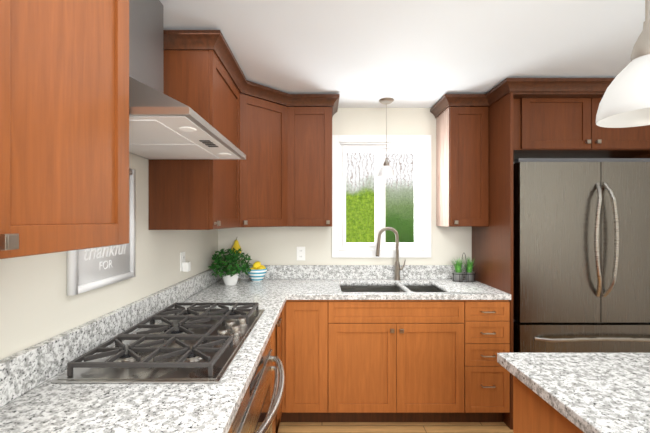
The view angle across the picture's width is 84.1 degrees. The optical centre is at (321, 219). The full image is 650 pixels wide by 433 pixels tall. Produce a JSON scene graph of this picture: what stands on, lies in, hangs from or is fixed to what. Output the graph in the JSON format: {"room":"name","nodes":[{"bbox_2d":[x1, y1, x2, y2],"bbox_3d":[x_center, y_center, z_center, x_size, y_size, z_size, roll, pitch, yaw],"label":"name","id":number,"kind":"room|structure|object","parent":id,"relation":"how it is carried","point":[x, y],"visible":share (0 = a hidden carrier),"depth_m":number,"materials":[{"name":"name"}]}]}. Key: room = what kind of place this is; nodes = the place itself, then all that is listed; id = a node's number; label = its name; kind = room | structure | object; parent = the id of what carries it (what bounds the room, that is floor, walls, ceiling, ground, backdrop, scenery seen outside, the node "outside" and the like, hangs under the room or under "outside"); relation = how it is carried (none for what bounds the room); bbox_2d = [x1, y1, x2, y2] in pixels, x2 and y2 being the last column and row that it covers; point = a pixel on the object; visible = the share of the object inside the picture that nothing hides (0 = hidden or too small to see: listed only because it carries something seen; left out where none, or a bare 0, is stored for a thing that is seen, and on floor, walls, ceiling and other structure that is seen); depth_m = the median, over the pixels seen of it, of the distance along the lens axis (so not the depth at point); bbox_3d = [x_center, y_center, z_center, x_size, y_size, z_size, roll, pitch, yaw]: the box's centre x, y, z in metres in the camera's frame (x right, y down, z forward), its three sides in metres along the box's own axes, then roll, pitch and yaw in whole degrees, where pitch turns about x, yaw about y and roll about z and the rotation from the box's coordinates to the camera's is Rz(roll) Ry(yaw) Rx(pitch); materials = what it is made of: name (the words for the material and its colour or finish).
{"room":"kitchen","nodes":[
{"label":"kitchen","id":0,"kind":"room"},
{"bbox_2d":[0,153,217,359],"bbox_3d":[-0.940,0.230,0.760,0.120,2.360,4.860,0,0,0],"label":"wall","id":1,"kind":"structure","parent":0,"point":[38,305],"depth_m":1.34,"materials":[{"name":"paint"}]},
{"bbox_2d":[0,0,128,258],"bbox_3d":[-0.690,-0.432,0.580,0.377,1.005,1.014,0,0,0],"label":"upper cabinet","id":2,"kind":"object","parent":1,"relation":"attached to","point":[64,125],"visible":1,"depth_m":0.78,"materials":[{"name":"brown wood"}]},
{"bbox_2d":[67,168,134,295],"bbox_3d":[-0.867,0.015,1.445,0.022,0.490,0.414,0,0,0],"label":"sign frame","id":3,"kind":"object","parent":1,"relation":"attached to","point":[88,269],"visible":0.46,"depth_m":1.43,"materials":[{"name":"white"}]},
{"bbox_2d":[0,268,223,406],"bbox_3d":[-0.863,0.438,1.189,0.030,0.114,3.718,0,0,0],"label":"backsplash","id":4,"kind":"structure","parent":1,"relation":"attached to","point":[26,370],"depth_m":1.25,"materials":[{"name":"stone"}]},
{"bbox_2d":[180,252,190,271],"bbox_3d":[-0.857,0.262,2.265,0.045,0.120,0.072,0,0,0],"label":"electrical outlet","id":5,"kind":"object","parent":1,"relation":"attached to","point":[185,266],"visible":1,"depth_m":2.25,"materials":[{"name":"white plastic"}]},
{"bbox_2d":[129,0,245,159],"bbox_3d":[-0.630,-0.623,1.429,0.495,0.646,0.777,0,0,0],"label":"range hood","id":6,"kind":"object","parent":1,"relation":"attached to","point":[162,126],"visible":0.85,"depth_m":1.37,"materials":[{"name":"silver metal"}]},
{"bbox_2d":[149,30,244,229],"bbox_3d":[-0.697,-0.443,2.153,0.363,0.985,0.662,0,0,0],"label":"upper cabinet","id":7,"kind":"object","parent":1,"relation":"attached to","point":[183,194],"depth_m":1.82,"materials":[{"name":"brown wood"}]},
{"bbox_2d":[245,77,296,226],"bbox_3d":[-0.543,-0.443,2.712,0.670,0.985,0.672,0,0,0],"label":"upper cabinet","id":8,"kind":"object","parent":1,"relation":"attached to","point":[280,175],"depth_m":2.61,"materials":[{"name":"brown wood"}]},
{"bbox_2d":[218,108,514,264],"bbox_3d":[0.910,0.230,3.120,3.580,2.360,0.140,0,0,0],"label":"wall","id":9,"kind":"structure","parent":0,"point":[270,245],"depth_m":3.05,"materials":[{"name":"paint"}]},
{"bbox_2d":[297,247,304,259],"bbox_3d":[-0.178,0.284,3.044,0.072,0.116,0.009,0,0,0],"label":"electrical outlet","id":10,"kind":"object","parent":9,"relation":"attached to","point":[300,253],"visible":1,"depth_m":3.04,"materials":[{"name":"white plastic"}]},
{"bbox_2d":[297,94,332,226],"bbox_3d":[-0.118,-0.443,2.866,0.392,0.985,0.363,0,0,0],"label":"upper cabinet","id":11,"kind":"object","parent":9,"relation":"attached to","point":[314,124],"depth_m":2.73,"materials":[{"name":"brown wood"}]},
{"bbox_2d":[224,265,472,278],"bbox_3d":[0.223,0.438,3.033,2.082,0.114,0.030,0,0,0],"label":"backsplash","id":12,"kind":"structure","parent":9,"relation":"attached to","point":[273,271],"depth_m":3.02,"materials":[{"name":"stone"}]},
{"bbox_2d":[332,135,430,257],"bbox_3d":[0.502,-0.200,3.091,0.839,1.034,0.118,0,0,0],"label":"window","id":13,"kind":"structure","parent":9,"relation":"in","point":[342,145],"depth_m":3.05,"materials":[{"name":"white"}]},
{"bbox_2d":[278,422,512,432],"bbox_3d":[0.910,1.460,0.760,3.820,0.100,4.860,0,0,0],"label":"floor","id":14,"kind":"structure","parent":0,"point":[393,427],"depth_m":2.45,"materials":[{"name":"brown wood"}]},
{"bbox_2d":[271,309,282,432],"bbox_3d":[-0.574,0.973,2.094,0.609,0.876,0.661,0,0,0],"label":"base cabinet","id":15,"kind":"object","parent":14,"relation":"on","point":[277,334],"depth_m":2.18,"materials":[{"name":"brown wood"}]},
{"bbox_2d":[228,336,284,432],"bbox_3d":[-0.498,0.920,1.375,0.704,0.743,0.768,0,0,0],"label":"oven","id":16,"kind":"object","parent":15,"relation":"in","point":[258,409],"visible":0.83,"depth_m":1.36,"materials":[{"name":"grey metal"}]},
{"bbox_2d":[283,300,338,421],"bbox_3d":[-0.094,0.973,2.708,0.390,0.876,0.681,0,0,0],"label":"base cabinet","id":17,"kind":"object","parent":14,"relation":"on","point":[310,327],"depth_m":2.43,"materials":[{"name":"brown wood"}]},
{"bbox_2d":[427,300,509,421],"bbox_3d":[1.083,0.973,2.734,0.365,0.876,0.628,0,0,0],"label":"base cabinet","id":18,"kind":"object","parent":14,"relation":"on","point":[466,379],"depth_m":2.43,"materials":[{"name":"brown wood"}]},
{"bbox_2d":[0,279,510,432],"bbox_3d":[0.193,0.515,1.189,2.142,0.038,3.718,0,0,0],"label":"countertop","id":19,"kind":"structure","parent":18,"relation":"on","point":[47,406],"depth_m":1.04,"materials":[{"name":"stone"}]},
{"bbox_2d":[51,303,264,382],"bbox_3d":[-0.567,0.469,1.530,0.510,0.052,0.880,0,0,0],"label":"cooktop","id":20,"kind":"object","parent":19,"relation":"in","point":[191,343],"visible":1,"depth_m":1.27,"materials":[{"name":"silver metal"}]},
{"bbox_2d":[208,248,252,285],"bbox_3d":[-0.685,0.354,2.753,0.321,0.281,0.322,0,0,0],"label":"potted plant","id":21,"kind":"object","parent":19,"relation":"on","point":[230,276],"visible":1,"depth_m":2.71,"materials":[{"name":"green plant"}]},
{"bbox_2d":[232,238,241,280],"bbox_3d":[-0.705,0.316,2.965,0.084,0.357,0.084,0,0,0],"label":"decor","id":22,"kind":"object","parent":19,"relation":"on","point":[236,246],"visible":0.44,"depth_m":2.94,"materials":[{"name":"yellow metal"}]},
{"bbox_2d":[248,261,266,281],"bbox_3d":[-0.527,0.415,2.925,0.166,0.159,0.166,0,0,0],"label":"bowl","id":23,"kind":"object","parent":19,"relation":"on","point":[258,271],"visible":0.92,"depth_m":2.88,"materials":[{"name":"blue ceramic"}]},
{"bbox_2d":[375,227,405,280],"bbox_3d":[0.564,0.276,2.965,0.253,0.439,0.063,0,0,0],"label":"faucet","id":24,"kind":"object","parent":19,"relation":"on","point":[398,268],"visible":1,"depth_m":2.95,"materials":[{"name":"silver metal"}]},
{"bbox_2d":[340,286,441,291],"bbox_3d":[0.515,0.635,2.703,0.812,0.200,0.476,0,0,0],"label":"sink","id":25,"kind":"object","parent":19,"relation":"in","point":[385,289],"visible":0.04,"depth_m":2.92,"materials":[{"name":"silver metal"}]},
{"bbox_2d":[451,253,475,281],"bbox_3d":[1.136,0.379,2.914,0.238,0.231,0.182,0,0,0],"label":"grass","id":26,"kind":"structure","parent":19,"relation":"on","point":[458,274],"depth_m":2.89,"materials":[{"name":"green plant"}]},
{"bbox_2d":[430,78,649,429],"bbox_3d":[1.708,0.237,2.708,1.588,2.345,0.680,0,0,0],"label":"surround","id":27,"kind":"object","parent":14,"relation":"on","point":[484,141],"visible":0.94,"depth_m":2.57,"materials":[{"name":"brown wood"}]},
{"bbox_2d":[513,375,583,432],"bbox_3d":[1.369,0.973,0.334,1.363,0.875,1.968,0,0,0],"label":"kitchen island","id":28,"kind":"object","parent":14,"relation":"on","point":[533,412],"depth_m":1.18,"materials":[{"name":"brown wood"}]},
{"bbox_2d":[497,353,649,432],"bbox_3d":[1.373,0.515,0.330,1.435,0.038,2.040,0,0,0],"label":"island countertop","id":29,"kind":"structure","parent":28,"relation":"on","point":[596,392],"depth_m":1.08,"materials":[{"name":"stone"}]},
{"bbox_2d":[513,158,649,352],"bbox_3d":[1.872,0.489,2.696,1.086,1.818,0.683,0,0,0],"label":"fridge","id":30,"kind":"object","parent":14,"relation":"on","point":[581,255],"visible":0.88,"depth_m":2.42,"materials":[{"name":"grey metal"}]},
{"bbox_2d":[159,0,644,107],"bbox_3d":[0.910,-1.000,0.760,3.820,0.100,4.860,0,0,0],"label":"ceiling","id":31,"kind":"structure","parent":0,"point":[401,53],"depth_m":1.92,"materials":[{"name":"paint"}]},
{"bbox_2d":[378,98,394,177],"bbox_3d":[0.510,-0.646,2.850,0.132,0.608,0.132,0,0,0],"label":"light","id":32,"kind":"object","parent":31,"relation":"hanging from","point":[386,170],"visible":1,"depth_m":2.82,"materials":[{"name":"silver metal"}]},
{"bbox_2d":[596,0,649,127],"bbox_3d":[1.085,-0.646,1.200,0.276,0.608,0.276,0,0,0],"label":"pendant light","id":33,"kind":"object","parent":31,"relation":"hanging from","point":[624,101],"visible":1,"depth_m":1.18,"materials":[{"name":"white glass"}]},
{"label":"outside","id":34,"kind":"structure","parent":0,"visible":0},
{"bbox_2d":[346,153,413,242],"bbox_3d":[0.500,-0.590,6.050,9.000,6.000,0.001,0,0,0],"label":"window glass","id":35,"kind":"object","parent":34,"point":[363,177],"depth_m":6.05,"materials":[{"name":"clear glass"}]}
]}

